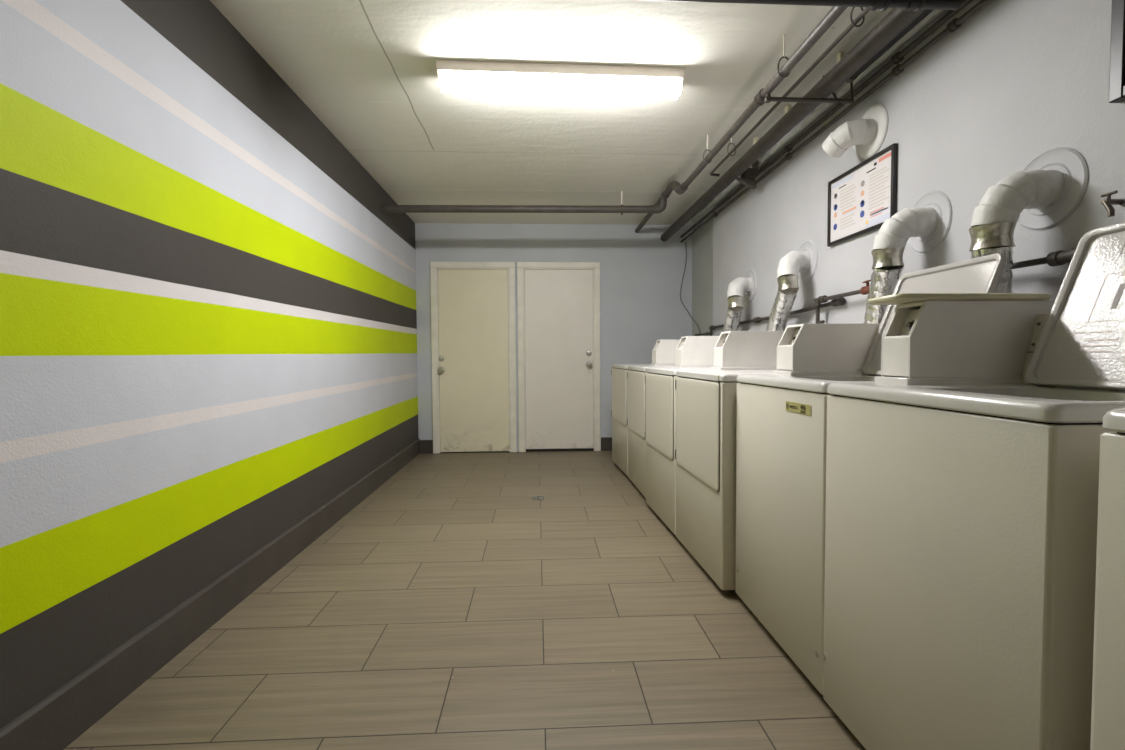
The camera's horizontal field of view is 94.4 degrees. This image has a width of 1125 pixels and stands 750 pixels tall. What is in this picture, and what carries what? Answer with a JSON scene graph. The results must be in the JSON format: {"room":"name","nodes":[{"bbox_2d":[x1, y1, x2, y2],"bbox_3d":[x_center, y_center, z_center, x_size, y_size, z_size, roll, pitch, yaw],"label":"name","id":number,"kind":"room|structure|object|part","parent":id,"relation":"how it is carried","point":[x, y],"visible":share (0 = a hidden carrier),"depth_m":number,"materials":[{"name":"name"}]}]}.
{"room":"laundry","nodes":[
{"label":"laundry","id":0,"kind":"room"},
{"bbox_2d":[0,0,418,728],"bbox_3d":[-1.435,-0.247,1.822,0.100,2.474,7.595,0,2,-3],"label":"wall","id":1,"kind":"structure","parent":0,"point":[208,318],"depth_m":1.80,"materials":[{"name":"paint"}]},
{"bbox_2d":[0,438,419,749],"bbox_3d":[-1.371,0.908,1.867,0.014,0.162,7.595,0,2,-3],"label":"baseboard","id":2,"kind":"structure","parent":1,"relation":"attached to","point":[64,715],"depth_m":1.78,"materials":[{"name":"paint"}]},
{"bbox_2d":[64,451,865,749],"bbox_3d":[0.123,1.027,1.944,3.203,0.100,7.795,0,2,-3],"label":"floor","id":3,"kind":"structure","parent":0,"point":[453,607],"depth_m":1.91,"materials":[{"name":"tile"}]},
{"bbox_2d":[531,496,545,499],"bbox_3d":[-0.179,0.907,3.846,0.110,0.002,0.110,0,2,-3],"label":"floor drain","id":4,"kind":"object","parent":3,"relation":"on","point":[533,497],"visible":1,"depth_m":3.85,"materials":[{"name":"silver metal"}]},
{"bbox_2d":[611,364,650,475],"bbox_3d":[0.833,0.386,4.726,0.671,0.968,0.684,-1,2,-6],"label":"dryer","id":5,"kind":"object","parent":3,"relation":"on","point":[619,412],"visible":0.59,"depth_m":4.62,"materials":[{"name":"beige metal"}]},
{"bbox_3d":[0.518,-0.075,4.674,0.040,0.028,0.617,-1,2,-6],"label":"trim","id":6,"kind":"part","parent":5,"relation":"part of","materials":[{"name":"white metal"}]},
{"bbox_3d":[0.505,0.183,4.682,0.011,0.476,0.617,-1,2,-6],"label":"door","id":7,"kind":"part","parent":5,"relation":"part of","materials":[{"name":"white metal"}]},
{"bbox_2d":[627,340,679,497],"bbox_3d":[0.890,0.309,4.023,0.671,1.172,0.684,0,2,-4],"label":"dryer","id":8,"kind":"object","parent":3,"relation":"on","point":[664,351],"visible":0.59,"depth_m":4.04,"materials":[{"name":"beige metal"}]},
{"bbox_3d":[0.574,-0.050,3.984,0.040,0.028,0.617,0,2,-4],"label":"trim","id":9,"kind":"part","parent":8,"relation":"part of","materials":[{"name":"white metal"}]},
{"bbox_3d":[0.561,0.208,3.993,0.011,0.476,0.617,0,2,-4],"label":"door","id":10,"kind":"part","parent":8,"relation":"part of","materials":[{"name":"white metal"}]},
{"bbox_2d":[645,336,718,534],"bbox_3d":[0.925,0.336,3.285,0.671,1.172,0.684,-1,2,-5],"label":"dryer","id":11,"kind":"object","parent":3,"relation":"on","point":[692,352],"visible":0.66,"depth_m":3.25,"materials":[{"name":"beige metal"}]},
{"bbox_3d":[0.610,-0.022,3.239,0.040,0.028,0.617,-1,2,-5],"label":"trim","id":12,"kind":"part","parent":11,"relation":"part of","materials":[{"name":"white metal"}]},
{"bbox_3d":[0.597,0.235,3.248,0.011,0.476,0.617,-1,2,-5],"label":"door","id":13,"kind":"part","parent":11,"relation":"part of","materials":[{"name":"white metal"}]},
{"bbox_2d":[675,331,783,593],"bbox_3d":[0.981,0.361,2.593,0.671,1.172,0.684,-1,2,-4],"label":"dryer","id":14,"kind":"object","parent":3,"relation":"on","point":[706,400],"visible":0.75,"depth_m":2.46,"materials":[{"name":"beige metal"}]},
{"bbox_3d":[0.666,0.003,2.551,0.040,0.028,0.617,-1,2,-4],"label":"trim","id":15,"kind":"part","parent":14,"relation":"part of","materials":[{"name":"white metal"}]},
{"bbox_3d":[0.652,0.260,2.559,0.011,0.476,0.617,-1,2,-4],"label":"door","id":16,"kind":"part","parent":14,"relation":"part of","materials":[{"name":"white metal"}]},
{"bbox_2d":[736,253,1005,694],"bbox_3d":[1.072,0.298,1.884,0.653,1.348,0.685,0,2,-3],"label":"washing machine","id":17,"kind":"object","parent":3,"relation":"on","point":[781,435],"visible":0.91,"depth_m":1.83,"materials":[{"name":"beige metal"}]},
{"bbox_3d":[0.758,0.106,1.679,0.002,0.032,0.162,0,2,-3],"label":"model plate","id":18,"kind":"part","parent":17,"relation":"part of","materials":[{"name":"gold metal"}]},
{"bbox_3d":[1.229,-0.182,1.764,0.170,0.380,0.444,0,2,-3],"label":"lid","id":19,"kind":"part","parent":17,"relation":"part of","materials":[{"name":"white metal"}]},
{"bbox_2d":[822,222,1124,749],"bbox_3d":[1.101,0.324,1.201,0.653,1.348,0.669,0,2,-3],"label":"washing machine","id":20,"kind":"object","parent":3,"relation":"on","point":[962,480],"visible":1,"depth_m":1.13,"materials":[{"name":"beige metal"}]},
{"bbox_2d":[868,293,1050,304],"bbox_3d":[1.067,-0.206,1.413,0.420,0.018,0.148,0,2,-3],"label":"lid","id":21,"kind":"object","parent":20,"relation":"on","point":[902,298],"visible":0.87,"depth_m":1.34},
{"bbox_3d":[1.257,-0.058,1.121,0.099,0.181,0.485,0,2,-3],"label":"control panel","id":22,"kind":"part","parent":20,"relation":"part of","materials":[{"name":"beige"}]},
{"bbox_3d":[1.233,-0.157,1.080,0.170,0.380,0.428,0,2,-3],"label":"lid","id":23,"kind":"part","parent":20,"relation":"part of","materials":[{"name":"white metal"}]},
{"bbox_2d":[1090,408,1124,749],"bbox_3d":[1.126,0.439,0.465,0.673,1.172,0.683,0,2,-3],"label":"washing machine","id":24,"kind":"object","parent":3,"relation":"on","point":[1108,681],"visible":1,"depth_m":0.76,"materials":[{"name":"beige metal"}]},
{"bbox_2d":[210,0,893,224],"bbox_3d":[0.107,-1.546,1.850,3.203,0.100,7.795,0,2,-3],"label":"ceiling","id":25,"kind":"structure","parent":0,"point":[366,69],"depth_m":2.79,"materials":[{"name":"paint"}]},
{"bbox_2d":[436,60,684,99],"bbox_3d":[-0.005,-1.468,2.611,1.218,0.108,0.132,-1,2,-4],"label":"ceiling light","id":26,"kind":"object","parent":25,"relation":"attached to","point":[454,76],"visible":1,"depth_m":2.56,"materials":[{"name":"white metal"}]},
{"bbox_2d":[439,71,681,98],"bbox_3d":[-0.004,-1.444,2.612,1.194,0.058,0.120,0,2,-4],"label":"diffuser","id":27,"kind":"object","parent":26,"relation":"attached to","point":[548,83],"depth_m":2.57,"materials":[{"name":"white plastic"}]},
{"bbox_2d":[383,6,846,232],"bbox_3d":[-0.173,-1.391,1.842,2.441,0.204,7.595,0,2,-3],"label":"drain pipe","id":28,"kind":"object","parent":25,"relation":"attached to","point":[835,12],"visible":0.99,"depth_m":4.40,"materials":[{"name":"metal"}]},
{"bbox_3d":[0.991,-1.469,2.329,0.008,0.098,0.008,0,2,20],"label":"hanger rod","id":29,"kind":"part","parent":28,"relation":"part of","materials":[{"name":"white metal"}]},
{"bbox_2d":[736,160,757,188],"bbox_3d":[1.290,-1.440,3.657,0.138,0.258,0.080,0,2,-3],"label":"bracket","id":30,"kind":"object","parent":25,"relation":"attached to","point":[748,177],"visible":0.81,"depth_m":3.64,"materials":[{"name":"grey metal"}]},
{"bbox_2d":[710,7,869,176],"bbox_3d":[1.222,-1.409,0.985,0.093,0.121,5.750,0,2,-2],"label":"pipe","id":31,"kind":"object","parent":25,"relation":"hanging from","point":[866,10],"visible":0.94,"depth_m":2.48,"materials":[{"name":"metal"}]},
{"bbox_2d":[660,8,925,241],"bbox_3d":[1.305,-1.413,1.913,0.110,0.184,7.595,0,2,-3],"label":"pipe","id":32,"kind":"object","parent":25,"relation":"attached to","point":[896,20],"visible":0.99,"depth_m":2.55,"materials":[{"name":"metal"}]},
{"bbox_2d":[845,9,932,82],"bbox_3d":[1.473,-1.345,0.310,0.059,0.060,4.374,0,2,-3],"label":"insulated pipe","id":33,"kind":"object","parent":32,"relation":"attached to","point":[926,12],"visible":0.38,"depth_m":2.19,"materials":[{"name":"grey metal"}]},
{"bbox_2d":[654,0,961,10],"bbox_3d":[-0.013,-1.366,1.723,2.748,0.252,0.056,0,2,-3],"label":"pipe","id":34,"kind":"object","parent":25,"relation":"hanging from","point":[881,5],"visible":1,"depth_m":1.77,"materials":[{"name":"black metal"}]},
{"bbox_2d":[765,76,853,103],"bbox_3d":[1.188,-1.424,2.587,0.435,0.214,0.178,0,2,-3],"label":"strut arm","id":35,"kind":"object","parent":25,"relation":"attached to","point":[768,98],"visible":0.87,"depth_m":2.51},
{"bbox_2d":[415,223,691,451],"bbox_3d":[-0.072,-0.400,5.737,3.003,2.474,0.100,0,2,-3],"label":"wall","id":36,"kind":"structure","parent":0,"point":[641,274],"depth_m":5.69,"materials":[{"name":"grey paint"}]},
{"bbox_2d":[420,440,432,452],"bbox_3d":[-1.474,0.777,5.655,0.147,0.145,0.014,0,2,-3],"label":"baseboard","id":37,"kind":"structure","parent":36,"relation":"attached to","point":[426,446],"depth_m":5.65,"materials":[{"name":"paint"}]},
{"bbox_2d":[430,262,516,453],"bbox_3d":[-0.957,-0.183,5.611,0.903,2.062,0.082,0,2,-3],"label":"door","id":38,"kind":"structure","parent":36,"relation":"in","point":[474,402],"depth_m":5.64,"materials":[{"name":"paint"}]},
{"bbox_3d":[-1.305,-0.049,5.593,0.066,0.066,0.069,0,2,-3],"label":"knob","id":39,"kind":"part","parent":38,"relation":"part of","materials":[{"name":"silver metal"}]},
{"bbox_2d":[517,262,600,451],"bbox_3d":[-0.033,-0.191,5.656,0.898,2.062,0.082,0,2,-3],"label":"door","id":40,"kind":"structure","parent":36,"relation":"in","point":[559,310],"depth_m":5.68,"materials":[{"name":"paint"}]},
{"bbox_2d":[601,437,611,450],"bbox_3d":[0.926,0.758,5.771,1.005,0.145,0.014,0,2,-3],"label":"baseboard","id":41,"kind":"structure","parent":36,"relation":"attached to","point":[606,442],"depth_m":5.74,"materials":[{"name":"paint"}]},
{"bbox_2d":[692,208,712,335],"bbox_3d":[1.503,-0.393,5.291,0.100,2.474,0.945,0,2,-3],"label":"wall","id":42,"kind":"structure","parent":0,"point":[702,239],"depth_m":5.37,"materials":[{"name":"paint"}]},
{"bbox_2d":[680,242,700,333],"bbox_3d":[1.388,-0.939,5.563,0.072,1.014,0.377,-1,2,-21],"label":"cable","id":43,"kind":"object","parent":42,"relation":"hanging from","point":[685,242],"visible":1,"depth_m":5.71,"materials":[{"name":"grey plastic"}]},
{"bbox_2d":[694,331,712,335],"bbox_3d":[1.443,-0.415,5.209,0.024,0.029,0.750,0,2,-3],"label":"pipe","id":44,"kind":"object","parent":42,"relation":"attached to","point":[706,333],"visible":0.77,"depth_m":5.30,"materials":[{"name":"grey metal"}]},
{"bbox_2d":[713,0,1124,335],"bbox_3d":[1.643,-0.254,1.498,0.190,2.474,6.650,0,2,-3],"label":"wall","id":45,"kind":"structure","parent":0,"point":[1018,81],"depth_m":1.98,"materials":[{"name":"grey paint"}]},
{"bbox_2d":[723,269,756,331],"bbox_3d":[1.316,-0.109,4.077,0.215,1.399,0.538,0,2,-3],"label":"duct","id":46,"kind":"object","parent":45,"relation":"attached to","point":[747,285],"visible":0.38,"depth_m":3.87,"materials":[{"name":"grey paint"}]},
{"bbox_2d":[709,297,845,335],"bbox_3d":[1.414,-0.296,3.763,0.042,0.295,2.077,0,2,-3],"label":"supply pipe","id":47,"kind":"object","parent":45,"relation":"attached to","point":[840,301],"visible":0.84,"depth_m":3.14,"materials":[{"name":"metal"}]},
{"bbox_2d":[766,240,817,330],"bbox_3d":[1.356,-0.095,3.263,0.215,1.429,0.528,0,2,-3],"label":"duct","id":48,"kind":"object","parent":45,"relation":"attached to","point":[801,264],"visible":0.34,"depth_m":3.06,"materials":[{"name":"grey paint"}]},
{"bbox_2d":[691,10,943,222],"bbox_3d":[1.496,-1.429,1.699,0.040,0.040,7.150,0,2,-3],"label":"conduit","id":49,"kind":"object","parent":45,"relation":"attached to","point":[843,90],"visible":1,"depth_m":2.82,"materials":[{"name":"grey metal"}]},
{"bbox_2d":[680,0,971,237],"bbox_3d":[1.486,-1.377,1.923,0.041,0.041,7.595,0,2,-3],"label":"conduit","id":50,"kind":"object","parent":45,"relation":"attached to","point":[899,56],"visible":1,"depth_m":2.50,"materials":[{"name":"grey metal"}]},
{"bbox_2d":[680,0,989,242],"bbox_3d":[1.488,-1.325,1.925,0.038,0.038,7.595,0,2,-3],"label":"conduit","id":51,"kind":"object","parent":45,"relation":"attached to","point":[956,23],"visible":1,"depth_m":2.40,"materials":[{"name":"grey metal"}]},
{"bbox_2d":[822,104,888,158],"bbox_3d":[1.396,-1.172,2.515,0.189,0.240,0.254,0,2,-3],"label":"vent pipe","id":52,"kind":"object","parent":45,"relation":"attached to","point":[868,133],"visible":0.99,"depth_m":2.49,"materials":[{"name":"white plastic"}]},
{"bbox_2d":[827,143,897,246],"bbox_3d":[1.479,-0.872,2.602,0.020,0.350,0.530,0,2,-3],"label":"framed notice","id":53,"kind":"object","parent":45,"relation":"attached to","point":[860,199],"visible":0.95,"depth_m":2.56,"materials":[{"name":"black"}]},
{"bbox_2d":[864,191,951,322],"bbox_3d":[1.405,-0.050,2.248,0.215,1.414,0.403,0,2,-3],"label":"duct","id":54,"kind":"object","parent":45,"relation":"attached to","point":[925,226],"visible":0.35,"depth_m":2.13,"materials":[{"name":"grey paint"}]},
{"bbox_2d":[814,247,1076,323],"bbox_3d":[1.454,-0.251,2.205,0.048,0.378,1.440,0,2,-3],"label":"pipe","id":55,"kind":"object","parent":45,"relation":"attached to","point":[1061,257],"visible":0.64,"depth_m":1.66,"materials":[{"name":"brown"}]},
{"bbox_2d":[969,147,1088,292],"bbox_3d":[1.475,-0.018,1.710,0.268,1.389,0.229,1,2,26],"label":"duct","id":56,"kind":"object","parent":45,"relation":"attached to","point":[1040,196],"visible":0.32,"depth_m":1.62,"materials":[{"name":"grey paint"}]},
{"bbox_2d":[1101,190,1123,216],"bbox_3d":[1.520,-0.470,1.440,0.056,0.072,0.045,0,2,-3],"label":"tap","id":57,"kind":"object","parent":45,"relation":"attached to","point":[1107,203],"visible":1,"depth_m":1.44,"materials":[{"name":"grey metal"}]},
{"bbox_3d":[1.513,-0.493,1.443,0.009,0.026,0.036,0,2,-3],"label":"tap handle","id":58,"kind":"part","parent":57,"relation":"part of","materials":[{"name":"grey metal"}]},
{"bbox_3d":[1.520,-0.461,1.435,0.056,0.053,0.034,0,2,-3],"label":"spout","id":59,"kind":"part","parent":57,"relation":"part of","materials":[{"name":"grey metal"}]},
{"bbox_2d":[1109,0,1124,102],"bbox_3d":[1.539,-0.893,1.244,0.030,0.290,0.400,0,2,-3],"label":"wall frame","id":60,"kind":"object","parent":45,"relation":"attached to","point":[1117,42],"visible":1,"depth_m":1.42,"materials":[{"name":"black"}]}
]}

